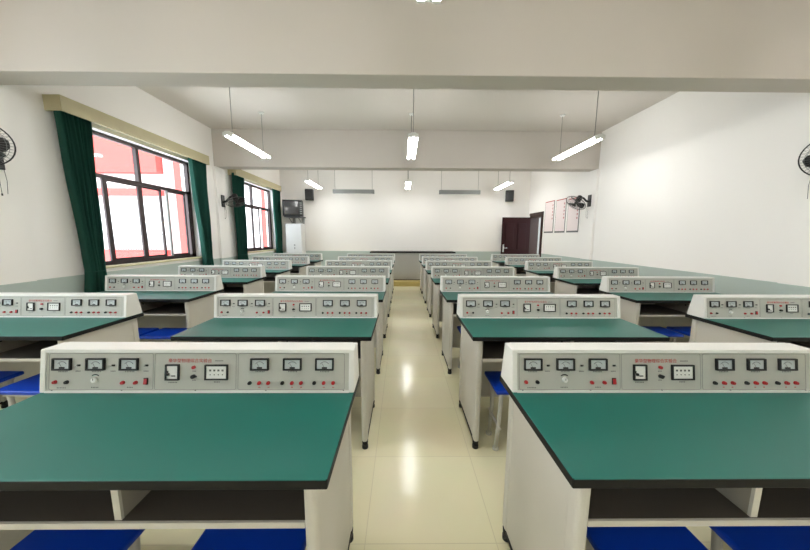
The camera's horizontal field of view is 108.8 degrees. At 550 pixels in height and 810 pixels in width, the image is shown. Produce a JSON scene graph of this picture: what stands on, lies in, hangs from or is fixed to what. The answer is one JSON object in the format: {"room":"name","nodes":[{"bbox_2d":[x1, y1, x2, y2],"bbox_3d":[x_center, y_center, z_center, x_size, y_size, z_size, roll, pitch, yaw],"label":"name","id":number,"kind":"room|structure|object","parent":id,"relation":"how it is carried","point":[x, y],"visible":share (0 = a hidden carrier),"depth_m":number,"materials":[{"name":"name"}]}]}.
{"room":"school physics laboratory","nodes":[
{"label":"school physics laboratory","id":0,"kind":"room"},
{"bbox_2d":[0,85,282,292],"bbox_3d":[-3.893,-0.702,2.544,0.240,3.460,13.100,0,8,-1],"label":"wall","id":1,"kind":"structure","parent":0,"point":[59,268],"depth_m":3.24,"materials":[{"name":"paint"}]},
{"bbox_2d":[0,128,15,195],"bbox_3d":[-3.537,-0.993,2.472,0.368,0.580,0.433,0,8,-1],"label":"wall fan","id":2,"kind":"object","parent":1,"relation":"attached to","point":[4,144],"visible":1,"depth_m":2.48,"materials":[{"name":"black"}]},
{"bbox_2d":[0,86,38,292],"bbox_3d":[-3.750,-0.364,2.721,0.050,2.745,0.320,0,8,-1],"label":"pillar","id":3,"kind":"structure","parent":1,"relation":"attached to","point":[17,267],"depth_m":2.75,"materials":[{"name":"paint"}]},
{"bbox_2d":[42,94,209,164],"bbox_3d":[-3.694,-1.956,4.190,0.180,0.155,2.350,0,8,-1],"label":"pelmet","id":4,"kind":"object","parent":1,"relation":"attached to","point":[52,102],"visible":0.97,"depth_m":3.58,"materials":[{"name":"beige wood"}]},
{"bbox_2d":[53,111,106,292],"bbox_3d":[-3.680,-0.502,3.381,0.129,2.605,0.351,0,8,-1],"label":"curtain","id":5,"kind":"object","parent":4,"relation":"hanging from","point":[75,134],"visible":0.73,"depth_m":3.31,"materials":[{"name":"green fabric"}]},
{"bbox_2d":[188,158,213,264],"bbox_3d":[-3.698,-0.763,5.340,0.126,2.606,0.444,0,8,-1],"label":"curtain","id":6,"kind":"object","parent":4,"relation":"hanging from","point":[198,174],"visible":0.73,"depth_m":5.26,"materials":[{"name":"green fabric"}]},
{"bbox_2d":[92,127,201,268],"bbox_3d":[-3.847,-1.043,4.391,0.185,1.710,1.910,0,8,-1],"label":"window","id":7,"kind":"structure","parent":1,"relation":"in","point":[191,227],"depth_m":4.36,"materials":[{"name":"brown metal"}]},
{"bbox_2d":[213,166,231,265],"bbox_3d":[-3.781,-0.808,6.062,0.050,2.745,0.320,0,8,-1],"label":"pillar","id":8,"kind":"structure","parent":1,"relation":"attached to","point":[219,178],"depth_m":5.96,"materials":[{"name":"paint"}]},
{"bbox_2d":[221,194,246,218],"bbox_3d":[-3.528,-1.428,6.032,0.452,0.522,0.405,0,8,-1],"label":"wall fan","id":9,"kind":"object","parent":1,"relation":"attached to","point":[238,200],"visible":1,"depth_m":5.98,"materials":[{"name":"black"}]},
{"bbox_2d":[227,169,280,191],"bbox_3d":[-3.724,-2.381,7.382,0.180,0.155,2.350,0,8,-1],"label":"pelmet","id":10,"kind":"object","parent":1,"relation":"attached to","point":[238,172],"visible":0.82,"depth_m":6.95,"materials":[{"name":"beige wood"}]},
{"bbox_2d":[231,172,248,259],"bbox_3d":[-3.713,-0.928,6.584,0.124,2.605,0.454,0,8,-1],"label":"curtain","id":11,"kind":"object","parent":10,"relation":"hanging from","point":[237,181],"visible":0.68,"depth_m":6.50,"materials":[{"name":"green fabric"}]},
{"bbox_2d":[272,189,282,252],"bbox_3d":[-3.731,-1.190,8.552,0.125,2.605,0.484,0,8,-1],"label":"curtain","id":12,"kind":"object","parent":10,"relation":"hanging from","point":[276,194],"visible":0.64,"depth_m":8.45,"materials":[{"name":"green fabric"}]},
{"bbox_2d":[244,181,275,252],"bbox_3d":[-3.876,-1.468,7.582,0.185,1.710,1.910,0,8,-1],"label":"window","id":13,"kind":"structure","parent":1,"relation":"in","point":[270,216],"depth_m":8.00,"materials":[{"name":"brown metal"}]},
{"bbox_2d":[0,286,732,549],"bbox_3d":[0.069,1.086,2.819,8.180,0.120,13.580,0,8,-1],"label":"floor","id":14,"kind":"structure","parent":0,"point":[420,482],"depth_m":1.81,"materials":[{"name":"beige tile"}]},
{"bbox_2d":[0,371,23,406],"bbox_3d":[-2.841,0.908,1.925,0.344,0.442,0.280,0,8,-1],"label":"stool","id":15,"kind":"object","parent":14,"relation":"on","point":[5,376],"visible":0.44,"depth_m":1.99,"materials":[{"name":"blue plastic"}]},
{"bbox_2d":[0,374,39,405],"bbox_3d":[-2.352,0.909,1.930,0.344,0.442,0.280,0,8,1],"label":"stool","id":16,"kind":"object","parent":14,"relation":"on","point":[28,387],"visible":0.09,"depth_m":1.81,"materials":[{"name":"blue plastic"}]},
{"bbox_2d":[0,292,143,408],"bbox_3d":[-2.682,0.636,2.062,1.218,0.946,0.560,0,8,-1],"label":"lab bench","id":17,"kind":"object","parent":14,"relation":"on","point":[30,323],"visible":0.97,"depth_m":2.15,"materials":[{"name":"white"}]},
{"bbox_2d":[0,341,57,361],"bbox_3d":[-2.681,0.497,2.027,1.072,0.018,0.463,0,8,-1],"label":"shelf","id":18,"kind":"object","parent":17,"relation":"attached to","point":[30,351],"depth_m":1.90,"materials":[{"name":"grey wood"}]},
{"bbox_2d":[47,303,59,310],"bbox_3d":[-2.610,0.236,2.155,0.090,0.060,0.008,0,-1,-1],"label":"power outlet","id":19,"kind":"object","parent":17,"relation":"attached to","point":[50,306],"depth_m":2.15,"materials":[{"name":"white plastic"}]},
{"bbox_2d":[10,529,144,549],"bbox_3d":[-1.033,1.052,0.902,0.344,0.442,0.280,0,8,0],"label":"stool","id":20,"kind":"object","parent":14,"relation":"on","point":[82,539],"visible":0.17,"depth_m":0.91,"materials":[{"name":"blue plastic"}]},
{"bbox_2d":[138,328,158,341],"bbox_3d":[-2.710,0.780,2.887,0.344,0.442,0.280,0,8,0],"label":"stool","id":21,"kind":"object","parent":14,"relation":"on","point":[142,331],"visible":0.12,"depth_m":2.90,"materials":[{"name":"blue plastic"}]},
{"bbox_2d":[96,275,223,341],"bbox_3d":[-2.692,0.498,3.102,1.218,0.946,0.560,0,8,-1],"label":"lab bench","id":22,"kind":"object","parent":14,"relation":"on","point":[166,301],"visible":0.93,"depth_m":3.19,"materials":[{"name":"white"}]},
{"bbox_2d":[143,303,185,315],"bbox_3d":[-2.691,0.359,3.067,1.072,0.018,0.463,0,8,-1],"label":"shelf","id":23,"kind":"object","parent":22,"relation":"attached to","point":[164,309],"depth_m":2.98,"materials":[{"name":"grey wood"}]},
{"bbox_2d":[163,281,171,286],"bbox_3d":[-2.620,0.097,3.195,0.090,0.060,0.008,0,-1,-1],"label":"power outlet","id":24,"kind":"object","parent":22,"relation":"attached to","point":[165,283],"depth_m":3.19,"materials":[{"name":"white plastic"}]},
{"bbox_2d":[139,328,186,341],"bbox_3d":[-2.330,0.782,2.891,0.344,0.442,0.280,0,8,1],"label":"stool","id":25,"kind":"object","parent":14,"relation":"on","point":[164,334],"visible":0.25,"depth_m":2.79,"materials":[{"name":"blue plastic"}]},
{"bbox_2d":[0,342,359,549],"bbox_3d":[-0.808,0.781,1.040,1.218,0.946,0.560,0,8,-1],"label":"lab bench","id":26,"kind":"object","parent":14,"relation":"on","point":[115,435],"visible":0.98,"depth_m":0.90,"materials":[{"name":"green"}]},
{"bbox_2d":[143,378,147,384],"bbox_3d":[-1.011,0.414,1.129,0.016,0.026,0.008,0,-1,-1],"label":"rocker switch","id":27,"kind":"object","parent":26,"relation":"attached to","point":[145,380],"depth_m":1.13,"materials":[{"name":"red plastic"}]},
{"bbox_2d":[0,490,304,529],"bbox_3d":[-0.808,0.642,1.005,1.072,0.018,0.463,0,8,-1],"label":"shelf","id":28,"kind":"object","parent":26,"relation":"attached to","point":[79,509],"depth_m":0.81,"materials":[{"name":"white wood"}]},
{"bbox_2d":[204,364,228,379],"bbox_3d":[-0.737,0.380,1.133,0.090,0.060,0.008,0,-1,-1],"label":"power outlet","id":29,"kind":"object","parent":26,"relation":"attached to","point":[211,371],"depth_m":1.13,"materials":[{"name":"white plastic"}]},
{"bbox_2d":[178,265,266,292],"bbox_3d":[-2.701,0.359,4.142,1.218,0.946,0.560,0,8,-1],"label":"lab bench","id":30,"kind":"object","parent":14,"relation":"on","point":[235,279],"visible":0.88,"depth_m":4.24,"materials":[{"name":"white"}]},
{"bbox_2d":[220,287,243,292],"bbox_3d":[-2.700,0.221,4.107,1.072,0.018,0.463,0,8,-1],"label":"shelf","id":31,"kind":"object","parent":30,"relation":"attached to","point":[226,289],"depth_m":4.08,"materials":[{"name":"grey wood"}]},
{"bbox_2d":[191,527,305,549],"bbox_3d":[-0.483,1.054,0.908,0.344,0.442,0.280,0,8,1],"label":"stool","id":32,"kind":"object","parent":14,"relation":"on","point":[279,538],"visible":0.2,"depth_m":0.91,"materials":[{"name":"blue plastic"}]},
{"bbox_2d":[222,260,292,292],"bbox_3d":[-2.711,0.221,5.182,1.218,0.946,0.560,0,8,-1],"label":"lab bench","id":33,"kind":"object","parent":14,"relation":"on","point":[273,268],"visible":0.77,"depth_m":5.28,"materials":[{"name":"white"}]},
{"bbox_2d":[263,277,274,281],"bbox_3d":[-2.710,0.082,5.147,1.072,0.018,0.463,0,8,-1],"label":"shelf","id":34,"kind":"object","parent":33,"relation":"attached to","point":[269,279],"depth_m":5.12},
{"bbox_2d":[170,293,378,449],"bbox_3d":[-0.818,0.642,2.080,1.218,0.946,0.560,0,8,-1],"label":"lab bench","id":35,"kind":"object","parent":14,"relation":"on","point":[238,317],"visible":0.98,"depth_m":2.12,"materials":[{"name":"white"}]},
{"bbox_2d":[299,303,311,310],"bbox_3d":[-0.746,0.242,2.173,0.090,0.060,0.008,0,-1,-1],"label":"power outlet","id":36,"kind":"object","parent":35,"relation":"attached to","point":[302,306],"depth_m":2.17,"materials":[{"name":"white plastic"}]},
{"bbox_2d":[252,256,309,274],"bbox_3d":[-2.720,0.083,6.223,1.218,0.946,0.560,0,8,-1],"label":"lab bench","id":37,"kind":"object","parent":14,"relation":"on","point":[299,263],"visible":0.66,"depth_m":6.32,"materials":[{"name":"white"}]},
{"bbox_2d":[285,224,305,252],"bbox_3d":[-3.283,-0.662,8.773,0.470,1.745,0.354,0,8,-1],"label":"tall cabinet","id":38,"kind":"object","parent":14,"relation":"on","point":[295,233],"visible":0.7,"depth_m":8.56,"materials":[{"name":"grey"}]},
{"bbox_2d":[273,253,322,265],"bbox_3d":[-2.730,-0.056,7.263,1.218,0.946,0.560,0,8,-1],"label":"lab bench","id":39,"kind":"object","parent":14,"relation":"on","point":[315,258],"visible":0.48,"depth_m":7.36,"materials":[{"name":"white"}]},
{"bbox_2d":[273,275,385,373],"bbox_3d":[-0.828,0.504,3.120,1.218,0.946,0.560,0,8,-1],"label":"lab bench","id":40,"kind":"object","parent":14,"relation":"on","point":[376,284],"visible":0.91,"depth_m":3.21,"materials":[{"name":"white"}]},
{"bbox_2d":[333,282,340,286],"bbox_3d":[-0.756,0.104,3.213,0.090,0.060,0.008,0,-1,-1],"label":"power outlet","id":41,"kind":"object","parent":40,"relation":"attached to","point":[335,284],"depth_m":3.21,"materials":[{"name":"white plastic"}]},
{"bbox_2d":[306,266,389,337],"bbox_3d":[-0.837,0.366,4.160,1.218,0.946,0.560,0,8,-1],"label":"lab bench","id":42,"kind":"object","parent":14,"relation":"on","point":[310,270],"visible":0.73,"depth_m":4.25,"materials":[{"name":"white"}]},
{"bbox_2d":[325,260,391,316],"bbox_3d":[-0.847,0.227,5.200,1.218,0.946,0.560,0,8,-1],"label":"lab bench","id":43,"kind":"object","parent":14,"relation":"on","point":[327,262],"visible":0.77,"depth_m":5.30,"materials":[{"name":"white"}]},
{"bbox_2d":[338,256,393,302],"bbox_3d":[-0.857,0.089,6.241,1.218,0.946,0.560,0,8,-1],"label":"lab bench","id":44,"kind":"object","parent":14,"relation":"on","point":[339,257],"visible":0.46,"depth_m":6.34,"materials":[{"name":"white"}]},
{"bbox_2d":[347,254,394,293],"bbox_3d":[-0.866,-0.050,7.281,1.218,0.946,0.560,0,8,-1],"label":"lab bench","id":45,"kind":"object","parent":14,"relation":"on","point":[391,255],"visible":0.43,"depth_m":7.38,"materials":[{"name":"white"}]},
{"bbox_2d":[394,280,419,285],"bbox_3d":[0.215,0.177,8.710,4.600,0.130,1.177,0,8,-1],"label":"platform","id":46,"kind":"object","parent":14,"relation":"on","point":[396,282],"visible":0.06,"depth_m":8.13,"materials":[{"name":"yellow wood"}]},
{"bbox_2d":[370,251,455,279],"bbox_3d":[0.217,-0.287,8.600,2.460,0.820,0.520,0,8,-1],"label":"desk","id":47,"kind":"object","parent":46,"relation":"on","point":[407,264],"visible":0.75,"depth_m":8.38,"materials":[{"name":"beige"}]},
{"bbox_2d":[419,254,466,293],"bbox_3d":[0.973,-0.043,7.299,1.218,0.946,0.560,0,8,-1],"label":"lab bench","id":48,"kind":"object","parent":14,"relation":"on","point":[420,255],"visible":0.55,"depth_m":7.39,"materials":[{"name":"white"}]},
{"bbox_2d":[422,257,477,302],"bbox_3d":[0.983,0.095,6.259,1.218,0.946,0.560,0,8,-1],"label":"lab bench","id":49,"kind":"object","parent":14,"relation":"on","point":[424,259],"visible":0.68,"depth_m":6.35,"materials":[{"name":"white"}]},
{"bbox_2d":[425,261,491,316],"bbox_3d":[0.992,0.234,5.218,1.218,0.946,0.560,0,8,-1],"label":"lab bench","id":50,"kind":"object","parent":14,"relation":"on","point":[429,264],"visible":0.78,"depth_m":5.31,"materials":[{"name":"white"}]},
{"bbox_2d":[457,326,460,367],"bbox_3d":[0.727,0.781,3.000,0.344,0.442,0.280,0,8,0],"label":"stool","id":51,"kind":"object","parent":14,"relation":"on","point":[458,327],"visible":0.12,"depth_m":3.07,"materials":[{"name":"blue plastic"}]},
{"bbox_2d":[431,266,513,337],"bbox_3d":[1.002,0.372,4.178,1.218,0.946,0.560,0,8,-1],"label":"lab bench","id":52,"kind":"object","parent":14,"relation":"on","point":[436,271],"visible":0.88,"depth_m":4.27,"materials":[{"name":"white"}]},
{"bbox_2d":[484,371,508,450],"bbox_3d":[0.737,0.920,1.960,0.344,0.442,0.280,0,8,-1],"label":"stool","id":53,"kind":"object","parent":14,"relation":"on","point":[493,377],"visible":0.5,"depth_m":1.90,"materials":[{"name":"blue plastic"}]},
{"bbox_2d":[440,276,553,373],"bbox_3d":[1.012,0.510,3.138,1.218,0.946,0.560,0,8,-1],"label":"lab bench","id":54,"kind":"object","parent":14,"relation":"on","point":[450,286],"visible":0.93,"depth_m":3.23,"materials":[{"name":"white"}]},
{"bbox_2d":[453,304,456,315],"bbox_3d":[1.012,0.372,3.103,1.072,0.018,0.463,0,8,-1],"label":"shelf","id":55,"kind":"object","parent":54,"relation":"attached to","point":[455,305],"depth_m":3.05,"materials":[{"name":"grey wood"}]},
{"bbox_2d":[498,282,505,287],"bbox_3d":[1.083,0.110,3.231,0.090,0.060,0.008,0,-1,-1],"label":"power outlet","id":56,"kind":"object","parent":54,"relation":"attached to","point":[500,284],"depth_m":3.23,"materials":[{"name":"white plastic"}]},
{"bbox_2d":[490,254,538,266],"bbox_3d":[2.830,-0.037,7.317,1.218,0.946,0.560,0,8,-1],"label":"lab bench","id":57,"kind":"object","parent":14,"relation":"on","point":[498,260],"visible":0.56,"depth_m":7.41,"materials":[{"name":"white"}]},
{"bbox_2d":[504,257,561,275],"bbox_3d":[2.839,0.102,6.277,1.218,0.946,0.560,0,8,-1],"label":"lab bench","id":58,"kind":"object","parent":14,"relation":"on","point":[518,263],"visible":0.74,"depth_m":6.37,"materials":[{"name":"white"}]},
{"bbox_2d":[516,272,525,274],"bbox_3d":[2.840,-0.037,6.242,1.072,0.018,0.463,0,8,-1],"label":"shelf","id":59,"kind":"object","parent":58,"relation":"attached to","point":[517,273],"depth_m":6.13,"materials":[{"name":"grey wood"}]},
{"bbox_2d":[524,261,592,292],"bbox_3d":[2.849,0.240,5.236,1.218,0.946,0.560,0,8,-1],"label":"lab bench","id":60,"kind":"object","parent":14,"relation":"on","point":[532,268],"visible":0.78,"depth_m":5.33,"materials":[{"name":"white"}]},
{"bbox_2d":[456,294,669,448],"bbox_3d":[1.021,0.649,2.098,1.218,0.946,0.560,0,8,-1],"label":"lab bench","id":61,"kind":"object","parent":14,"relation":"on","point":[488,322],"visible":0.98,"depth_m":2.12,"materials":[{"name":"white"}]},
{"bbox_2d":[482,341,616,361],"bbox_3d":[1.022,0.510,2.063,1.072,0.018,0.463,0,8,-1],"label":"shelf","id":62,"kind":"object","parent":61,"relation":"attached to","point":[493,351],"depth_m":1.99,"materials":[{"name":"grey wood"}]},
{"bbox_2d":[544,304,555,311],"bbox_3d":[1.093,0.248,2.191,0.090,0.060,0.008,0,-1,-1],"label":"power outlet","id":63,"kind":"object","parent":61,"relation":"attached to","point":[547,307],"depth_m":2.19,"materials":[{"name":"white plastic"}]},
{"bbox_2d":[552,267,638,293],"bbox_3d":[2.858,0.378,4.196,1.218,0.946,0.560,0,8,-1],"label":"lab bench","id":64,"kind":"object","parent":14,"relation":"on","point":[568,280],"visible":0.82,"depth_m":4.29,"materials":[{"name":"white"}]},
{"bbox_2d":[577,288,602,293],"bbox_3d":[2.859,0.240,4.161,1.072,0.018,0.463,0,8,-1],"label":"shelf","id":65,"kind":"object","parent":64,"relation":"attached to","point":[579,290],"depth_m":4.13,"materials":[{"name":"grey wood"}]},
{"bbox_2d":[600,271,605,275],"bbox_3d":[2.930,-0.022,4.289,0.090,0.060,0.008,0,-1,-1],"label":"power outlet","id":66,"kind":"object","parent":64,"relation":"attached to","point":[602,273],"depth_m":4.29,"materials":[{"name":"white plastic"}]},
{"bbox_2d":[586,526,707,549],"bbox_3d":[0.761,1.058,0.920,0.344,0.442,0.280,0,8,-1],"label":"stool","id":67,"kind":"object","parent":14,"relation":"on","point":[675,537],"visible":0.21,"depth_m":0.92,"materials":[{"name":"blue plastic"}]},
{"bbox_2d":[500,342,809,549],"bbox_3d":[1.031,0.787,1.058,1.218,0.946,0.560,0,8,-1],"label":"lab bench","id":68,"kind":"object","parent":14,"relation":"on","point":[600,434],"visible":0.99,"depth_m":0.96,"materials":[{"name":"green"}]},
{"bbox_2d":[612,378,616,384],"bbox_3d":[0.828,0.421,1.147,0.016,0.026,0.008,0,-1,-1],"label":"rocker switch","id":69,"kind":"object","parent":68,"relation":"attached to","point":[614,380],"depth_m":1.15,"materials":[{"name":"red plastic"}]},
{"bbox_2d":[671,365,694,379],"bbox_3d":[1.103,0.387,1.151,0.090,0.060,0.008,0,-1,-1],"label":"power outlet","id":70,"kind":"object","parent":68,"relation":"attached to","point":[678,372],"depth_m":1.15,"materials":[{"name":"white plastic"}]},
{"bbox_2d":[587,488,809,526],"bbox_3d":[1.032,0.648,1.022,1.072,0.018,0.463,0,8,-1],"label":"shelf","id":71,"kind":"object","parent":68,"relation":"attached to","point":[609,507],"depth_m":0.83,"materials":[{"name":"grey wood"}]},
{"bbox_2d":[598,276,719,342],"bbox_3d":[2.868,0.517,3.156,1.218,0.946,0.560,0,8,-1],"label":"lab bench","id":72,"kind":"object","parent":14,"relation":"on","point":[662,301],"visible":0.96,"depth_m":3.25,"materials":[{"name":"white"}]},
{"bbox_2d":[639,304,686,316],"bbox_3d":[2.869,0.378,3.121,1.072,0.018,0.463,0,8,-1],"label":"shelf","id":73,"kind":"object","parent":72,"relation":"attached to","point":[646,310],"depth_m":3.03,"materials":[{"name":"grey wood"}]},
{"bbox_2d":[663,283,671,287],"bbox_3d":[2.940,0.116,3.249,0.090,0.060,0.008,0,-1,-1],"label":"power outlet","id":74,"kind":"object","parent":72,"relation":"attached to","point":[665,285],"depth_m":3.25,"materials":[{"name":"white plastic"}]},
{"bbox_2d":[641,326,683,342],"bbox_3d":[2.579,0.788,3.018,0.344,0.442,0.280,0,8,0],"label":"stool","id":75,"kind":"object","parent":14,"relation":"on","point":[673,335],"visible":0.23,"depth_m":2.92,"materials":[{"name":"blue plastic"}]},
{"bbox_2d":[666,326,690,342],"bbox_3d":[2.989,0.789,3.022,0.344,0.442,0.280,0,8,-2],"label":"stool","id":76,"kind":"object","parent":14,"relation":"on","point":[685,330],"visible":0.16,"depth_m":3.02,"materials":[{"name":"blue plastic"}]},
{"bbox_2d":[685,294,809,347],"bbox_3d":[2.878,0.655,2.116,1.218,0.946,0.560,0,8,-1],"label":"lab bench","id":77,"kind":"object","parent":14,"relation":"on","point":[716,318],"visible":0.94,"depth_m":2.20,"materials":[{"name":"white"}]},
{"bbox_2d":[786,304,798,311],"bbox_3d":[2.950,0.255,2.209,0.090,0.060,0.008,0,-1,-1],"label":"power outlet","id":78,"kind":"object","parent":77,"relation":"attached to","point":[789,307],"depth_m":2.21,"materials":[{"name":"white plastic"}]},
{"bbox_2d":[777,342,809,347],"bbox_3d":[2.879,0.516,2.081,1.072,0.018,0.463,0,8,-1],"label":"shelf","id":79,"kind":"object","parent":77,"relation":"attached to","point":[804,344],"depth_m":2.11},
{"bbox_2d":[709,526,809,549],"bbox_3d":[1.196,1.060,0.924,0.344,0.442,0.280,0,8,1],"label":"stool","id":80,"kind":"object","parent":14,"relation":"on","point":[735,537],"visible":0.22,"depth_m":0.93,"materials":[{"name":"blue plastic"}]},
{"bbox_2d":[279,170,530,265],"bbox_3d":[0.016,-1.568,9.194,8.180,3.460,0.240,0,8,-1],"label":"wall","id":81,"kind":"structure","parent":0,"point":[395,217],"depth_m":9.02,"materials":[{"name":"paint"}]},
{"bbox_2d":[282,199,305,223],"bbox_3d":[-3.295,-1.796,8.668,0.611,0.820,0.674,0,8,-1],"label":"television","id":82,"kind":"object","parent":81,"relation":"attached to","point":[293,209],"visible":0.96,"depth_m":8.39,"materials":[{"name":"black plastic"}]},
{"bbox_2d":[305,189,313,200],"bbox_3d":[-2.891,-2.426,8.794,0.230,0.320,0.282,-1,8,-7],"label":"speaker","id":83,"kind":"object","parent":81,"relation":"attached to","point":[309,193],"visible":1,"depth_m":8.66},
{"bbox_2d":[305,189,311,198],"bbox_3d":[-2.873,-2.408,8.661,0.200,0.290,0.009,-1,8,-7],"label":"grille","id":84,"kind":"object","parent":83,"relation":"attached to","point":[308,192],"depth_m":8.66,"materials":[{"name":"black plastic"}]},
{"bbox_2d":[505,190,513,201],"bbox_3d":[3.189,-2.406,8.859,0.230,0.320,0.285,2,8,14],"label":"speaker","id":85,"kind":"object","parent":81,"relation":"attached to","point":[509,195],"visible":1,"depth_m":8.73},
{"bbox_2d":[136,86,678,131],"bbox_3d":[0.086,-2.478,2.345,8.180,0.150,13.580,0,8,-1],"label":"ceiling","id":86,"kind":"structure","parent":0,"point":[283,108],"depth_m":4.71,"materials":[{"name":"paint"}]},
{"bbox_2d":[222,87,270,158],"bbox_3d":[-2.436,-2.339,4.509,0.140,0.718,1.200,0,8,-1],"label":"pendant lamp","id":87,"kind":"object","parent":86,"relation":"hanging from","point":[228,134],"visible":0.95,"depth_m":4.40,"materials":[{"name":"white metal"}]},
{"bbox_2d":[304,170,321,188],"bbox_3d":[-2.466,-2.775,7.780,0.140,0.718,1.200,0,8,-1],"label":"pendant lamp","id":88,"kind":"object","parent":86,"relation":"hanging from","point":[308,181],"visible":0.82,"depth_m":7.65,"materials":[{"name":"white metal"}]},
{"bbox_2d":[333,170,373,193],"bbox_3d":[-1.492,-2.781,8.398,1.200,0.858,0.110,0,8,-1],"label":"lamp","id":89,"kind":"object","parent":86,"relation":"hanging from","point":[335,191],"visible":0.92,"depth_m":8.39,"materials":[{"name":"grey metal"}]},
{"bbox_2d":[405,171,410,188],"bbox_3d":[0.084,-2.766,7.805,0.140,0.718,1.200,0,8,-1],"label":"pendant lamp","id":90,"kind":"object","parent":86,"relation":"hanging from","point":[408,181],"visible":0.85,"depth_m":7.51,"materials":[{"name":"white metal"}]},
{"bbox_2d":[407,89,418,159],"bbox_3d":[0.114,-2.331,4.534,0.140,0.718,1.200,0,8,-1],"label":"pendant lamp","id":91,"kind":"object","parent":86,"relation":"hanging from","point":[413,137],"visible":0.88,"depth_m":4.32,"materials":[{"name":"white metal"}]},
{"bbox_2d":[417,0,440,3],"bbox_3d":[0.146,-1.871,1.074,0.140,0.718,1.200,0,8,-1],"label":"pendant lamp","id":92,"kind":"object","parent":86,"relation":"hanging from","point":[418,1],"visible":1,"depth_m":1.69,"materials":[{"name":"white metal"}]},
{"bbox_2d":[439,171,480,194],"bbox_3d":[1.598,-2.771,8.428,1.200,0.858,0.110,0,8,-1],"label":"lamp","id":93,"kind":"object","parent":86,"relation":"hanging from","point":[442,192],"visible":0.92,"depth_m":8.42,"materials":[{"name":"grey metal"}]},
{"bbox_2d":[494,171,513,189],"bbox_3d":[2.674,-2.757,7.830,0.140,0.718,1.200,0,8,-1],"label":"pendant lamp","id":94,"kind":"object","parent":86,"relation":"hanging from","point":[509,181],"visible":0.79,"depth_m":7.81,"materials":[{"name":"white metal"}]},
{"bbox_2d":[552,91,604,160],"bbox_3d":[2.704,-2.322,4.559,0.140,0.718,1.200,0,8,-1],"label":"pendant lamp","id":95,"kind":"object","parent":86,"relation":"hanging from","point":[596,138],"visible":0.92,"depth_m":4.44,"materials":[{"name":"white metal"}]},
{"bbox_2d":[529,91,809,294],"bbox_3d":[4.047,-0.675,2.621,0.240,3.460,13.100,0,8,-1],"label":"wall","id":96,"kind":"structure","parent":0,"point":[692,184],"depth_m":3.88,"materials":[{"name":"paint"}]},
{"bbox_2d":[0,0,809,92],"bbox_3d":[0.083,-2.066,2.530,7.700,0.715,0.240,0,8,-1],"label":"ceiling beam","id":97,"kind":"structure","parent":96,"relation":"attached to","point":[579,45],"depth_m":2.43,"materials":[{"name":"paint"}]},
{"bbox_2d":[211,129,601,171],"bbox_3d":[0.051,-2.510,5.871,7.700,0.715,0.240,0,8,-1],"label":"ceiling beam","id":98,"kind":"structure","parent":96,"relation":"attached to","point":[289,149],"depth_m":5.76,"materials":[{"name":"paint"}]},
{"bbox_2d":[501,211,543,256],"bbox_3d":[3.544,-0.793,8.654,1.130,2.100,0.860,0,8,-1],"label":"door","id":99,"kind":"structure","parent":96,"relation":"in","point":[519,234],"depth_m":8.91,"materials":[{"name":"brown wood"}]},
{"bbox_2d":[544,200,554,232],"bbox_3d":[3.871,-1.552,7.789,0.015,0.835,0.472,0,8,-1],"label":"poster","id":100,"kind":"object","parent":96,"relation":"attached to","point":[550,206],"visible":1,"depth_m":7.76,"materials":[{"name":"white paper"}]},
{"bbox_2d":[554,198,566,232],"bbox_3d":[3.876,-1.471,7.235,0.015,0.820,0.452,0,8,-1],"label":"poster","id":101,"kind":"object","parent":96,"relation":"attached to","point":[560,216],"visible":0.96,"depth_m":7.22,"materials":[{"name":"white paper"}]},
{"bbox_2d":[566,198,579,231],"bbox_3d":[3.881,-1.378,6.693,0.015,0.780,0.452,0,8,-1],"label":"poster","id":102,"kind":"object","parent":96,"relation":"attached to","point":[573,214],"visible":0.7,"depth_m":6.71,"materials":[{"name":"white paper"}]},
{"bbox_2d":[566,195,591,213],"bbox_3d":[3.606,-1.419,5.999,0.482,0.480,0.406,0,8,-1],"label":"wall fan","id":103,"kind":"object","parent":96,"relation":"attached to","point":[578,198],"visible":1,"depth_m":5.98,"materials":[{"name":"black"}]},
{"bbox_2d":[580,169,599,260],"bbox_3d":[3.868,-0.782,6.136,0.050,2.745,0.320,0,8,-1],"label":"trim","id":104,"kind":"structure","parent":96,"relation":"attached to","point":[592,185],"depth_m":6.03,"materials":[{"name":"paint"}]},
{"bbox_2d":[776,102,809,294],"bbox_3d":[3.899,-0.338,2.796,0.050,2.745,0.320,0,8,-1],"label":"trim","id":105,"kind":"structure","parent":96,"relation":"attached to","point":[794,274],"depth_m":2.85,"materials":[{"name":"paint"}]},
{"bbox_2d":[798,144,809,198],"bbox_3d":[3.740,-0.950,2.565,0.283,0.536,0.394,0,8,-1],"label":"wall fan","id":106,"kind":"object","parent":96,"relation":"attached to","point":[806,161],"visible":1,"depth_m":2.65,"materials":[{"name":"black"}]},
{"bbox_3d":[5.240,-1.472,8.731,2.460,3.680,6.600,0,8,-1],"label":"wall","id":107,"kind":"structure","parent":0,"visible":0},
{"bbox_2d":[537,218,540,253],"bbox_3d":[4.566,-1.074,10.038,0.180,2.300,0.200,0,8,-1],"label":"trim","id":108,"kind":"structure","parent":107,"relation":"attached to","point":[539,218],"depth_m":9.90,"materials":[{"name":"grey"}]},
{"label":"outside","id":109,"kind":"structure","parent":0,"visible":0},
{"bbox_2d":[93,136,267,260],"bbox_3d":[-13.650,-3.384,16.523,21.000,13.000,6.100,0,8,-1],"label":"window glass","id":110,"kind":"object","parent":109,"point":[114,159],"visible":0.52,"depth_m":13.91,"materials":[{"name":"clear glass"}]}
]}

